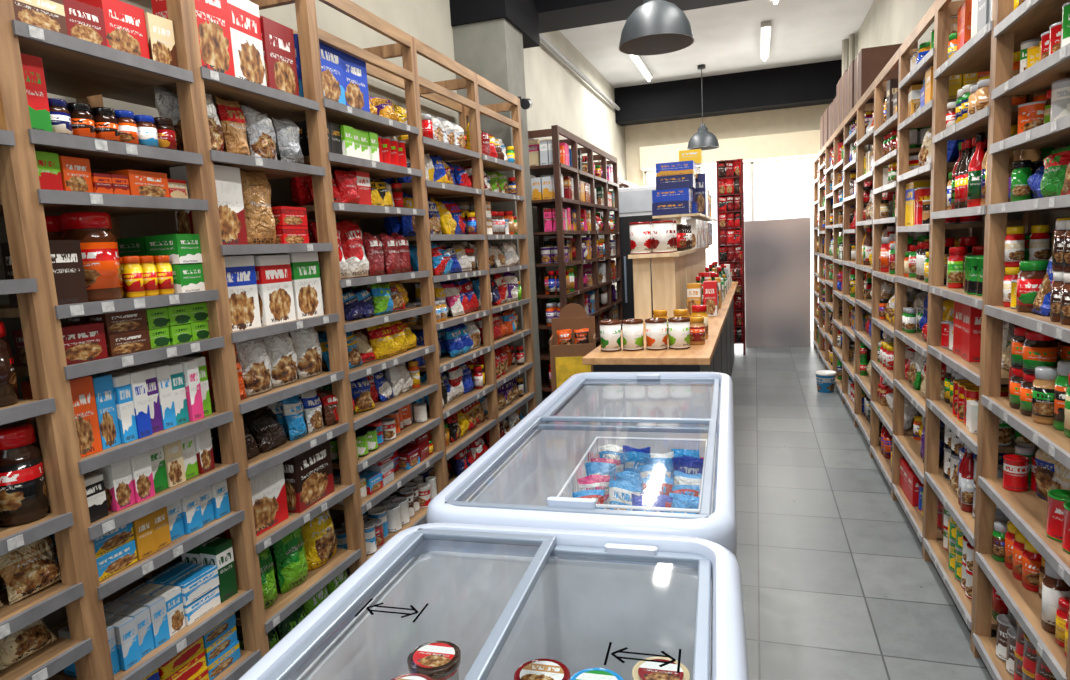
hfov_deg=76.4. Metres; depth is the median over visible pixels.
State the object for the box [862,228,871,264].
bottles
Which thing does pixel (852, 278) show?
glass jars
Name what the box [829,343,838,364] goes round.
bottles
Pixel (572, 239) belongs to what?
glass jars
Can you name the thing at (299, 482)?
boxes
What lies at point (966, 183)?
bottles
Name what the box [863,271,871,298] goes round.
glass jars
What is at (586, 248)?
glass jars
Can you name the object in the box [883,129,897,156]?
glass jars
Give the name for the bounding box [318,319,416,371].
snack bags
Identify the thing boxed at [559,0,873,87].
ceiling
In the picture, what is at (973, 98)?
glass jars
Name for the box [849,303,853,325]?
snack bags
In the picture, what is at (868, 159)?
cans
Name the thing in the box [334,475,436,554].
cans
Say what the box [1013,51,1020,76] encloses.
glass jars
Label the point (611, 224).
bottles
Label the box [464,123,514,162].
snack bags
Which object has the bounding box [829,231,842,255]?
bottles
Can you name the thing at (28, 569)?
snack bags
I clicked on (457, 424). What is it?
snack bags
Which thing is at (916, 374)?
snack bags
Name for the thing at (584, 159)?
bottles
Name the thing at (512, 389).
snack bags
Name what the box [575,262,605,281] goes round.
boxed groceries
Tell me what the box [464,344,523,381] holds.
snack bags
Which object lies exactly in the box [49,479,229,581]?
boxes
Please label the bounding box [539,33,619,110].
ceiling pipes
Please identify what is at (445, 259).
snack bags
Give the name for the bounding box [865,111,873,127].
glass jars
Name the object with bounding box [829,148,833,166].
glass jars
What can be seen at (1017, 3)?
snack bags
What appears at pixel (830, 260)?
glass jars
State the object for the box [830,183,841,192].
cans
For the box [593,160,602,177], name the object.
bottles
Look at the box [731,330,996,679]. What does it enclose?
floor
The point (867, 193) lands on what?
glass jars
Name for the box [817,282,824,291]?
snack bags
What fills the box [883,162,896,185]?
glass jars
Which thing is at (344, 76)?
boxes
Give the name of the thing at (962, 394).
cans
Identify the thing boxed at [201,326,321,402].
bags
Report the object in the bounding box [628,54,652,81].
fluorescent light
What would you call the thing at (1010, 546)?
glass jars
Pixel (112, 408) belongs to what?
boxes
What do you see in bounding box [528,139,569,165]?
boxed groceries
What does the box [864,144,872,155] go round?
glass jars
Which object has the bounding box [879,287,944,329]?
snack bags
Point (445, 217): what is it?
snack bags
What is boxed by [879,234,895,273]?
bottles
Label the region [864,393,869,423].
glass jars
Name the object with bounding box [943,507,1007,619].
cans
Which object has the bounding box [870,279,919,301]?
snack bags
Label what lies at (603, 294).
glass jars
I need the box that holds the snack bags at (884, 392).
[877,383,921,430]
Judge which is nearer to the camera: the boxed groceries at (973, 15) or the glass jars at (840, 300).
the boxed groceries at (973, 15)
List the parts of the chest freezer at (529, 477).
lid frame, lid frame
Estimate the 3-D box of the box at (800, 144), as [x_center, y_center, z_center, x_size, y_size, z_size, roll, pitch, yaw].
[2.793,-2.713,9.779,2.520,0.320,0.300,-1,8,18]
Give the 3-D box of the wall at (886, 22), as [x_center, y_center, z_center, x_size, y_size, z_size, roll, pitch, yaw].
[2.340,-0.940,3.347,0.200,3.600,13.200,-1,8,18]
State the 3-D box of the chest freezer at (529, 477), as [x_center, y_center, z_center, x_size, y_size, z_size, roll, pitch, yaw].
[0.307,0.686,2.275,0.700,0.894,1.660,-1,8,16]
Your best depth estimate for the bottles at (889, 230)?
4.26 m
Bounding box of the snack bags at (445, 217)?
[383,192,476,236]
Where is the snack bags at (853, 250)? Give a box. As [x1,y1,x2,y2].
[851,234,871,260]
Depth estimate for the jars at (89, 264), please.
1.59 m
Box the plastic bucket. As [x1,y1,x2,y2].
[815,370,835,392]
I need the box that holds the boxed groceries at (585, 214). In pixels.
[580,209,590,230]
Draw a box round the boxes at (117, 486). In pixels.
[45,429,214,522]
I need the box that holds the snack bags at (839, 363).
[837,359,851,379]
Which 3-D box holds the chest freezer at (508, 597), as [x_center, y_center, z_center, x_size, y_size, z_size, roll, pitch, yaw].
[-0.078,0.906,0.869,0.700,0.880,1.240,-1,8,15]
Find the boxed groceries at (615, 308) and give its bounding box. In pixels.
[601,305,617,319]
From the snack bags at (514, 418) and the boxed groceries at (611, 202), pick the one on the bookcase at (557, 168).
the boxed groceries at (611, 202)
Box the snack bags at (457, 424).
[428,399,484,445]
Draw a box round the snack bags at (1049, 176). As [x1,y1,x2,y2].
[1008,145,1069,201]
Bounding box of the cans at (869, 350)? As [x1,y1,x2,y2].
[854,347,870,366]
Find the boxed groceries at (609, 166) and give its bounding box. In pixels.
[607,164,612,181]
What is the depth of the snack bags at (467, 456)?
3.53 m
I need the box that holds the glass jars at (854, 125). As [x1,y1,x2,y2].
[849,120,856,134]
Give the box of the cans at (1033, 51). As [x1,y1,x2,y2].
[1020,1,1069,72]
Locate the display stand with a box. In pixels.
[549,303,595,392]
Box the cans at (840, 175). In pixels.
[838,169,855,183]
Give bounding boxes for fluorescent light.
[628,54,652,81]
[760,21,770,60]
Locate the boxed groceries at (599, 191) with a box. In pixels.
[594,187,603,204]
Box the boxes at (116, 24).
[12,0,177,66]
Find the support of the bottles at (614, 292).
on the bookcase at (557, 168)
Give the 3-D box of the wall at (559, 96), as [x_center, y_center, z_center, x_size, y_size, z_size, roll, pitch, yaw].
[-0.665,-0.908,4.324,0.200,3.600,13.200,-1,8,18]
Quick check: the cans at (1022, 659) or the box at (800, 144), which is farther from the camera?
the box at (800, 144)
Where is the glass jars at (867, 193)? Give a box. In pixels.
[863,186,894,220]
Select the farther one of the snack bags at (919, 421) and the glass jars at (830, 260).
the glass jars at (830, 260)
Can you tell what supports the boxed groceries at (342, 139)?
on the wooden shelving unit at (87, 72)
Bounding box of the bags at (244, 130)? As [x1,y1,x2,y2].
[153,87,303,163]
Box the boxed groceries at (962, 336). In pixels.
[941,301,1017,369]
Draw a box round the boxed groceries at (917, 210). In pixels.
[905,181,981,225]
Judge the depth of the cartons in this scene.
4.91 m
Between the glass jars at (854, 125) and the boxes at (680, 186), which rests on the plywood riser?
the boxes at (680, 186)
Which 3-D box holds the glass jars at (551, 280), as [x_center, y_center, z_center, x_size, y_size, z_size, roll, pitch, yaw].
[0.200,-0.471,5.403,0.194,0.188,0.484,-1,8,18]
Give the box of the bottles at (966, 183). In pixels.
[947,132,987,209]
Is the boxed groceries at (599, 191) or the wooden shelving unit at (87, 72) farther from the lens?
the boxed groceries at (599, 191)
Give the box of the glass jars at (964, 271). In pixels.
[947,233,1051,295]
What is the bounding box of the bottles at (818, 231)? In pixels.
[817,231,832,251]
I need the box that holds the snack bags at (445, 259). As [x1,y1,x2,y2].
[408,243,475,275]
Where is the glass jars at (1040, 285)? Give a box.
[1003,218,1069,324]
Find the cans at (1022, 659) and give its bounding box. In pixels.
[995,609,1056,679]
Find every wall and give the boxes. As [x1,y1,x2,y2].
[0,0,626,629]
[625,104,829,326]
[647,159,813,288]
[839,0,1069,455]
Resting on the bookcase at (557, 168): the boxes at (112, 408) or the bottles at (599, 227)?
the bottles at (599, 227)
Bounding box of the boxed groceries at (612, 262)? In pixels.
[598,260,615,278]
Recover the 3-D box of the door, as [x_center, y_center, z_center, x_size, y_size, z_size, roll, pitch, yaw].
[3.104,-0.719,8.711,0.790,1.630,0.024,-1,8,18]
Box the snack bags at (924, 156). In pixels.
[918,127,987,166]
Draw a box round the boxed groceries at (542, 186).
[531,174,573,199]
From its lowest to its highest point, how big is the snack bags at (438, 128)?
0.177 m
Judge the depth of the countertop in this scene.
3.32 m
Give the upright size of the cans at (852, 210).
0.152 m
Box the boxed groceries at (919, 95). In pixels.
[908,66,989,116]
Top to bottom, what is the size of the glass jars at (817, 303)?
0.211 m
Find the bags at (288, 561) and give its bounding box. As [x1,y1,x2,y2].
[258,509,336,607]
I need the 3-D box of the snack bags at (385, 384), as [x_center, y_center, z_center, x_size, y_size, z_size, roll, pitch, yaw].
[-0.695,0.188,2.818,0.209,0.155,0.638,-1,8,18]
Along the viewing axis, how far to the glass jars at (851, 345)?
5.72 m
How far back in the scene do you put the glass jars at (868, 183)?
4.85 m
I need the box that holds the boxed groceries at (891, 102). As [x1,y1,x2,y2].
[883,78,897,123]
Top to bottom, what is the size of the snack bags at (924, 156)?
0.224 m
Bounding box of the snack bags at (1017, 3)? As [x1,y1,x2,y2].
[1013,0,1024,10]
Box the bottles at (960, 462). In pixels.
[943,425,1010,521]
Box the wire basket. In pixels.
[557,437,706,513]
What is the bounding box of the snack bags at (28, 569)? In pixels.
[0,536,60,606]
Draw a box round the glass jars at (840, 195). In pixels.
[838,189,842,202]
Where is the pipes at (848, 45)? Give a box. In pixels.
[842,34,854,75]
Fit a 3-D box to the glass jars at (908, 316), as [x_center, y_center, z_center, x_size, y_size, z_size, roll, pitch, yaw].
[1.909,-0.113,3.145,0.260,0.247,0.687,-1,8,18]
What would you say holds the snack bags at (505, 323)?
on the wooden shelving unit at (87, 72)
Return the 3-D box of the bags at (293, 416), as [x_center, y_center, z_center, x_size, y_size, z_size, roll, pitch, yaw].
[-0.870,0.266,2.257,0.190,0.152,0.544,0,8,22]
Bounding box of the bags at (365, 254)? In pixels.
[293,220,410,279]
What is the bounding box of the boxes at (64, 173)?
[0,151,187,198]
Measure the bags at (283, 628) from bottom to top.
0.232 m
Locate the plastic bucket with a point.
(825, 379)
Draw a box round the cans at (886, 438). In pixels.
[881,425,912,471]
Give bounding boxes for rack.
[716,159,745,354]
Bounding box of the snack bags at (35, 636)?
[0,618,56,670]
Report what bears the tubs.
in the chest freezer at (508, 597)
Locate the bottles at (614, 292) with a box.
[599,284,616,304]
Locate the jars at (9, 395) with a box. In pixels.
[0,321,18,406]
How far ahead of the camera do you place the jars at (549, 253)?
5.25 m
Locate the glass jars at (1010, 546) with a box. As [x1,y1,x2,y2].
[992,520,1069,657]
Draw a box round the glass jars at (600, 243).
[597,239,604,257]
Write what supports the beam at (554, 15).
attached to the ceiling
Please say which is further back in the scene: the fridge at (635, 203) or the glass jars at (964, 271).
the fridge at (635, 203)
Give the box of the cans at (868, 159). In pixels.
[864,141,887,173]
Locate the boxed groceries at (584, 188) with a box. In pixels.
[579,180,590,202]
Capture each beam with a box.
[449,0,539,48]
[538,0,749,32]
[614,59,841,125]
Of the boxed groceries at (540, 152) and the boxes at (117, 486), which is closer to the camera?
the boxes at (117, 486)
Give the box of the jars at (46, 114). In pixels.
[20,53,177,149]
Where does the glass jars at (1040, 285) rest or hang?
on the wooden shelving unit at (992, 48)
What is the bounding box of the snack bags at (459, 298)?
[404,278,478,324]
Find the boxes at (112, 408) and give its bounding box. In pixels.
[21,357,211,456]
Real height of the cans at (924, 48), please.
0.114 m
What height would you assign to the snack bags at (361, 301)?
0.138 m
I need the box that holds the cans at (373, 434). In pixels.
[330,402,426,461]
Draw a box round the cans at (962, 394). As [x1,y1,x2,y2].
[944,365,1037,446]
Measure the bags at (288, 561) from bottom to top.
0.242 m
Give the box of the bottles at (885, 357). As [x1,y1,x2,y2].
[877,341,915,379]
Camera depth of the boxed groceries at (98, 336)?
1.63 m
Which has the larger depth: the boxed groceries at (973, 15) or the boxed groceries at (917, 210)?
the boxed groceries at (917, 210)
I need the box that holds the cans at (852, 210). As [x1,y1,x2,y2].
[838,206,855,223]
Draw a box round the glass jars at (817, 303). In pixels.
[817,303,824,321]
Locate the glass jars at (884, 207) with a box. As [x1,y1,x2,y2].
[880,191,895,218]
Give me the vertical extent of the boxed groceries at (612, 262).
0.192 m
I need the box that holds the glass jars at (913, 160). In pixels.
[909,155,919,170]
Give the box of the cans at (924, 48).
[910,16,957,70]
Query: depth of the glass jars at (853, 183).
5.38 m
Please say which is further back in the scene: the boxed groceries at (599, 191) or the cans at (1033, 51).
the boxed groceries at (599, 191)
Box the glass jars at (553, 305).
[546,298,568,325]
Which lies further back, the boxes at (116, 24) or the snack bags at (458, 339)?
the snack bags at (458, 339)
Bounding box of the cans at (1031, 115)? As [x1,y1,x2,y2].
[1017,78,1069,133]
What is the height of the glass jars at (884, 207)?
0.142 m
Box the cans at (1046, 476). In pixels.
[1002,444,1069,553]
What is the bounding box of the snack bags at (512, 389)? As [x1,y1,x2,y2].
[478,376,523,413]
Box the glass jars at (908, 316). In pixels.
[902,293,953,339]
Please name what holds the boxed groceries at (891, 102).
on the wooden shelving unit at (992, 48)
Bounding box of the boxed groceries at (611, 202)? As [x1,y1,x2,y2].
[608,191,614,207]
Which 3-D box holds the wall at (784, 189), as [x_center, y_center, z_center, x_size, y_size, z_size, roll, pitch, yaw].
[5.692,-5.762,17.692,16.000,9.100,0.550,-1,8,18]
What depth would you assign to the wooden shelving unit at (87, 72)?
1.90 m
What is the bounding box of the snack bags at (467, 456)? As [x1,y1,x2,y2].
[409,436,487,482]
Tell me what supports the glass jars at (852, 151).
on the wooden shelving unit at (992, 48)
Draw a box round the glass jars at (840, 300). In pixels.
[832,292,842,308]
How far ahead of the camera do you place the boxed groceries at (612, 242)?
6.97 m
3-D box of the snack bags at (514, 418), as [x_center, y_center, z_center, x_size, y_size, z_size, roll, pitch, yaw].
[-0.230,0.514,4.247,0.240,0.177,0.647,-1,8,18]
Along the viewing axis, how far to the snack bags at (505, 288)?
4.15 m
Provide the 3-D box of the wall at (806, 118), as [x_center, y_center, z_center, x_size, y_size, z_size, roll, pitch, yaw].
[2.878,-1.898,10.143,2.960,3.600,0.200,-1,8,18]
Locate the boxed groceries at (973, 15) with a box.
[948,0,992,58]
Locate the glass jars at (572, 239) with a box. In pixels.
[571,238,575,260]
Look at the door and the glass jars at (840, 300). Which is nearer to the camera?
the glass jars at (840, 300)
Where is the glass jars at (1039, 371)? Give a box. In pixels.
[1008,326,1069,437]
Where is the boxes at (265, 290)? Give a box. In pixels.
[183,252,323,330]
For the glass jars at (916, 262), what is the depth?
3.19 m
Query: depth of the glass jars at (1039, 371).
1.87 m
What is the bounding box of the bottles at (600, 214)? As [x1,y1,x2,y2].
[599,213,603,230]
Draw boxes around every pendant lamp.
[619,0,693,55]
[687,64,718,150]
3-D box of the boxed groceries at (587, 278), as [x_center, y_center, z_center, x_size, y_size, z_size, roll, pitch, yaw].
[0.338,-0.551,5.942,0.234,0.197,0.507,-1,8,18]
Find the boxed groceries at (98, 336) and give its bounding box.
[12,302,209,365]
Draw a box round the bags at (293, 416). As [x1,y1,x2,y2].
[210,389,338,461]
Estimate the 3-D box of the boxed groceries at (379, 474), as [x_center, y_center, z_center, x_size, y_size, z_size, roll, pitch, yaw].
[-0.657,0.513,2.874,0.196,0.118,0.672,0,8,21]
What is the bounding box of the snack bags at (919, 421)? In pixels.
[913,415,944,463]
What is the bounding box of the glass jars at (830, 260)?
[823,260,830,278]
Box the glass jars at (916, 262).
[904,239,928,281]
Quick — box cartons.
[820,41,917,151]
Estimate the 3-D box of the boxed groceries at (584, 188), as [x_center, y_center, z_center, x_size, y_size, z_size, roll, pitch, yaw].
[0.330,-1.264,5.838,0.196,0.184,0.515,-1,8,18]
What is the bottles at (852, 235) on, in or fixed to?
on the wooden shelving unit at (992, 48)
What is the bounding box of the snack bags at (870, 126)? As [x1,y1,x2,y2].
[866,112,873,132]
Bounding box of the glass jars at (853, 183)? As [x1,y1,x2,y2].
[850,173,855,195]
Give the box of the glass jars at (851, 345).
[849,337,854,358]
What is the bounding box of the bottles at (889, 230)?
[882,226,895,236]
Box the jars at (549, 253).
[541,237,571,263]
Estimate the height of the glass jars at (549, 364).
0.190 m
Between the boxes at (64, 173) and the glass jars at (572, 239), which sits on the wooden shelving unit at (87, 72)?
the boxes at (64, 173)
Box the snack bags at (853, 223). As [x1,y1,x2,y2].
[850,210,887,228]
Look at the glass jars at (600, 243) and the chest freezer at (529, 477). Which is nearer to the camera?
the chest freezer at (529, 477)
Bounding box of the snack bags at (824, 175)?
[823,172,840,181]
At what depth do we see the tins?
4.49 m
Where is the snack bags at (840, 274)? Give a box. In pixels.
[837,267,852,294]
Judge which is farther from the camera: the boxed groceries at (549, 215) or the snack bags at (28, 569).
the boxed groceries at (549, 215)
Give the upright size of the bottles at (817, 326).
0.219 m
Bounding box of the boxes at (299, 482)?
[215,440,333,538]
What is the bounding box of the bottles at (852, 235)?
[837,232,864,260]
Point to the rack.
(717, 173)
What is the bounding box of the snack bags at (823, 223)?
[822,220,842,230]
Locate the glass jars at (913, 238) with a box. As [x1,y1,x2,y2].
[907,232,928,251]
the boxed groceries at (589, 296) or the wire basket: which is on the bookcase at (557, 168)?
the boxed groceries at (589, 296)
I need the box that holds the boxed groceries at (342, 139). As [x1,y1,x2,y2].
[295,120,406,166]
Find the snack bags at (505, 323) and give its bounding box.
[473,308,518,343]
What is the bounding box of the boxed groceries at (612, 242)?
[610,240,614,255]
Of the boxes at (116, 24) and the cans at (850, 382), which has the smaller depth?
the boxes at (116, 24)
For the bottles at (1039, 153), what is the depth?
2.11 m
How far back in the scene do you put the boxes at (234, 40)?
2.02 m
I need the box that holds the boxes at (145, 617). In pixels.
[58,537,237,676]
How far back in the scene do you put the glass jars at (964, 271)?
2.48 m
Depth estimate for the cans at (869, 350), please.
5.01 m
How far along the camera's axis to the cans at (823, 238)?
7.53 m
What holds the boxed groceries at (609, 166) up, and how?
on the bookcase at (557, 168)
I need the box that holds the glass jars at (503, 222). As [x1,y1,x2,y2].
[457,201,517,233]
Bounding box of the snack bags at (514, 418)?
[481,408,523,448]
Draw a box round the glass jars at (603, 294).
[590,286,607,306]
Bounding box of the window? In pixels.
[644,156,818,331]
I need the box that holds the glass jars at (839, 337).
[837,330,841,348]
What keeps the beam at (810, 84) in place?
attached to the ceiling
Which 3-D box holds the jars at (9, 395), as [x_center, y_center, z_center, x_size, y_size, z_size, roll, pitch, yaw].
[-1.217,0.077,1.204,0.213,0.172,0.486,-1,8,18]
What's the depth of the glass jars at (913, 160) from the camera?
3.44 m
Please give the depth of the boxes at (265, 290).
2.12 m
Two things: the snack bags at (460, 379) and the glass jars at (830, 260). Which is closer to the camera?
the snack bags at (460, 379)
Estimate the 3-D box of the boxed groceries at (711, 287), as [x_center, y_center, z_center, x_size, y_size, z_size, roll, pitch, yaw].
[1.614,-0.753,6.274,0.285,0.696,3.333,-1,8,18]
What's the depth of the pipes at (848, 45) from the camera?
7.74 m
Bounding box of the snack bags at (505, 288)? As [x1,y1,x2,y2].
[455,272,521,308]
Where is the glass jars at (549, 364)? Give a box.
[549,364,551,387]
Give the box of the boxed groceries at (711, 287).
[686,219,731,315]
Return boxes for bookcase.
[528,125,622,396]
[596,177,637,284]
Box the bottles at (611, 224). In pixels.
[609,215,614,230]
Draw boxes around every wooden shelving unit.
[0,0,536,679]
[813,0,1069,679]
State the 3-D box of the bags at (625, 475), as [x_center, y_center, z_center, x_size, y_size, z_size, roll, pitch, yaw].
[0.350,0.555,2.400,0.550,0.377,1.035,-1,8,16]
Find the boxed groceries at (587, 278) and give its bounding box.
[565,265,592,288]
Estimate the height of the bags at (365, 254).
0.232 m
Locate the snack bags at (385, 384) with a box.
[312,360,420,413]
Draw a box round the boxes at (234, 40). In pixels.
[151,0,298,95]
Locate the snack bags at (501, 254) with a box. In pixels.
[453,241,518,269]
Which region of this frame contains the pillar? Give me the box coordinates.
[452,18,541,416]
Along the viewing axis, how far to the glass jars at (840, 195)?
6.01 m
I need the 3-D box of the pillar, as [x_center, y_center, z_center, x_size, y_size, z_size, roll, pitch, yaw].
[-0.233,-0.634,4.737,0.360,2.900,0.360,-1,8,18]
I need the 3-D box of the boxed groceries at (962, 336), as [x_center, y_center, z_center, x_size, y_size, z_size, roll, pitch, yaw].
[1.695,-0.025,2.458,0.250,0.218,0.685,-2,8,6]
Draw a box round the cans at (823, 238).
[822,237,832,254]
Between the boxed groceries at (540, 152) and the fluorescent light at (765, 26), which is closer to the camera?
the boxed groceries at (540, 152)
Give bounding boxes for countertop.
[582,282,737,376]
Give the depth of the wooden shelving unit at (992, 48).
2.63 m
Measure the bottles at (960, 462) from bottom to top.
0.258 m
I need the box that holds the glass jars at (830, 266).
[828,261,850,279]
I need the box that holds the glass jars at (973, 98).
[946,75,989,128]
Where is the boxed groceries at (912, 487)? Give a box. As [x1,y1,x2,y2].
[899,458,943,534]
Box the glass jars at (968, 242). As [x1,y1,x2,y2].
[944,237,977,284]
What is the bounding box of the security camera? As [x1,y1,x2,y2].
[518,96,532,109]
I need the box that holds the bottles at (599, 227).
[595,212,602,230]
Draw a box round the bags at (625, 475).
[572,444,703,513]
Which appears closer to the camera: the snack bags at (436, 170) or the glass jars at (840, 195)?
the snack bags at (436, 170)
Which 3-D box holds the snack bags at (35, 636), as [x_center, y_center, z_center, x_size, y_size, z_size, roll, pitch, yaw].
[-1.184,0.656,1.285,0.185,0.100,0.486,-1,8,18]
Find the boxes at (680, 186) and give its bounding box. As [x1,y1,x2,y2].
[652,149,711,217]
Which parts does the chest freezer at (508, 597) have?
lid frame, lid frame, handle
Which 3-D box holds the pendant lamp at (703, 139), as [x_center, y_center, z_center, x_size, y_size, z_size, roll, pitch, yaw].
[2.123,-2.954,8.630,0.406,1.020,0.406,-1,8,18]
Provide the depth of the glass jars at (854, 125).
5.19 m
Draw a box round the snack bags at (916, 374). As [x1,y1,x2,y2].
[907,351,946,399]
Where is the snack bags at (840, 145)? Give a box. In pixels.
[838,142,843,162]
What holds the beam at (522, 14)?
on the pillar
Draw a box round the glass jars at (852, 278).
[850,268,854,296]
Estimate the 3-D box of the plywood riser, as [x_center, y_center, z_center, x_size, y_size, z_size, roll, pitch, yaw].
[1.378,-0.756,6.236,0.380,0.739,3.800,-1,8,18]
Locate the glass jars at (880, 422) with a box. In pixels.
[879,418,883,436]
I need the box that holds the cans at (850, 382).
[848,380,864,412]
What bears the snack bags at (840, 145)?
on the wooden shelving unit at (992, 48)
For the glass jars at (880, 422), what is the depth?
4.43 m
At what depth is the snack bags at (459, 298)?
3.47 m
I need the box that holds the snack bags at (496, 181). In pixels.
[463,166,515,194]
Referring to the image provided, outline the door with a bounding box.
[744,217,810,346]
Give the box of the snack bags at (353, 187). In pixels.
[290,170,403,207]
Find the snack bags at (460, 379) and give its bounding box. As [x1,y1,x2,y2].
[412,363,484,407]
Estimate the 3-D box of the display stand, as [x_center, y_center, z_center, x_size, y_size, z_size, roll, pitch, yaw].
[0.242,0.343,4.030,0.260,1.105,0.245,-2,8,6]
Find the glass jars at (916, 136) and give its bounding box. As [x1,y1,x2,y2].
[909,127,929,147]
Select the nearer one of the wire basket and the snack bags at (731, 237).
the wire basket
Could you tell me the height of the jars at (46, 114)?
0.167 m
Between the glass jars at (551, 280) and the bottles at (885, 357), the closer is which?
the bottles at (885, 357)
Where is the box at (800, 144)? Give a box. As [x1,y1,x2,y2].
[640,130,824,170]
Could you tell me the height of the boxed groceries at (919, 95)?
0.172 m
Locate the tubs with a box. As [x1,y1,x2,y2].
[391,641,689,679]
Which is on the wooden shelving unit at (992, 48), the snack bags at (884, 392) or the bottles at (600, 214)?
the snack bags at (884, 392)
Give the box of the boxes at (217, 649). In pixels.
[142,613,240,679]
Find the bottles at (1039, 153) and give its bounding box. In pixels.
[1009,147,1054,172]
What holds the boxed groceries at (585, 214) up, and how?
on the bookcase at (557, 168)
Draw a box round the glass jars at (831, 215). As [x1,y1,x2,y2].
[830,206,854,224]
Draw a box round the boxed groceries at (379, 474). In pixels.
[333,431,432,503]
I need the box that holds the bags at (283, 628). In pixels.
[236,569,347,679]
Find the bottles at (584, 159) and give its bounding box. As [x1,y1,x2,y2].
[582,156,587,167]
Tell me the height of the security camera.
0.100 m
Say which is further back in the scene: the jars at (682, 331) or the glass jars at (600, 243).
the glass jars at (600, 243)
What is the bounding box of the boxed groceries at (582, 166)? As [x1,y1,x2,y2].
[569,148,587,172]
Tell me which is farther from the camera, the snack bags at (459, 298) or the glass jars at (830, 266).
the glass jars at (830, 266)
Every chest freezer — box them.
[238,523,748,679]
[426,372,736,558]
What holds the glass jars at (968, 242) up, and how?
on the wooden shelving unit at (992, 48)
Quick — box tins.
[629,220,691,253]
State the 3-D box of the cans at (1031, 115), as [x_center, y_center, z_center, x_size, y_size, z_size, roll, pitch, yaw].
[1.425,-0.606,1.692,0.241,0.124,0.650,-1,8,18]
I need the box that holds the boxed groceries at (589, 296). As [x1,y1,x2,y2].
[569,291,594,313]
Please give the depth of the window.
9.93 m
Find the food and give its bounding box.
[169,164,308,244]
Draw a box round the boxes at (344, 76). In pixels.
[293,34,398,121]
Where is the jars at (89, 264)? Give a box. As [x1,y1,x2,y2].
[0,212,204,307]
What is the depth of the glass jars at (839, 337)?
6.28 m
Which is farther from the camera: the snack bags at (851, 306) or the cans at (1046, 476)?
the snack bags at (851, 306)
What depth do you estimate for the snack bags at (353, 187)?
2.56 m
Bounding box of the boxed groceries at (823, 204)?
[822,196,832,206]
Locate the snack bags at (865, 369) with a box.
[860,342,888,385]
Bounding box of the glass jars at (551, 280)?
[544,268,574,294]
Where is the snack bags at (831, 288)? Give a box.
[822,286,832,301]
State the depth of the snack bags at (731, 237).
8.21 m
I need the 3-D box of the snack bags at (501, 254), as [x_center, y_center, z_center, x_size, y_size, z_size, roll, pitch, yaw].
[-0.306,-0.510,4.108,0.268,0.166,0.647,-1,8,18]
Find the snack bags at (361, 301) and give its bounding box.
[322,281,408,320]
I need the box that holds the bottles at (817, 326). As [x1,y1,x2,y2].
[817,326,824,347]
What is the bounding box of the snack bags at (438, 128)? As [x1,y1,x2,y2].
[389,103,465,148]
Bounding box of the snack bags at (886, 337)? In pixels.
[865,315,893,341]
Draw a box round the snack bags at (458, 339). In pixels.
[405,320,480,366]
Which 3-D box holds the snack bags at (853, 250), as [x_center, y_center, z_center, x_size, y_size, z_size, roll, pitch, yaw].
[2.569,-0.700,5.183,0.269,0.216,0.664,-1,8,18]
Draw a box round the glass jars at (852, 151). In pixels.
[849,139,856,161]
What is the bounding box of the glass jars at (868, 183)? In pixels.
[864,181,872,189]
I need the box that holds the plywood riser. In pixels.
[628,213,716,321]
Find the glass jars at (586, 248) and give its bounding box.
[582,237,591,258]
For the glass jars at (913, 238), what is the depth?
3.59 m
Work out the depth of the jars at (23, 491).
1.40 m
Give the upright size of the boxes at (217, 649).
0.156 m
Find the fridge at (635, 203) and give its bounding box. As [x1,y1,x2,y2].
[614,186,662,319]
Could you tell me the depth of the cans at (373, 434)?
2.80 m
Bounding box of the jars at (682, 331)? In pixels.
[599,305,707,351]
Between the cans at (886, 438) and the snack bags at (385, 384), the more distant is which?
the cans at (886, 438)
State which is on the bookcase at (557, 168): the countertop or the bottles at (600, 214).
the bottles at (600, 214)
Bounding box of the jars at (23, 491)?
[0,423,48,526]
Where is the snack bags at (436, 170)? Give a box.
[380,153,471,187]
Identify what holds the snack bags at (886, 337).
on the wooden shelving unit at (992, 48)
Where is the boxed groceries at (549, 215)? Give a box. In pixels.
[543,208,576,231]

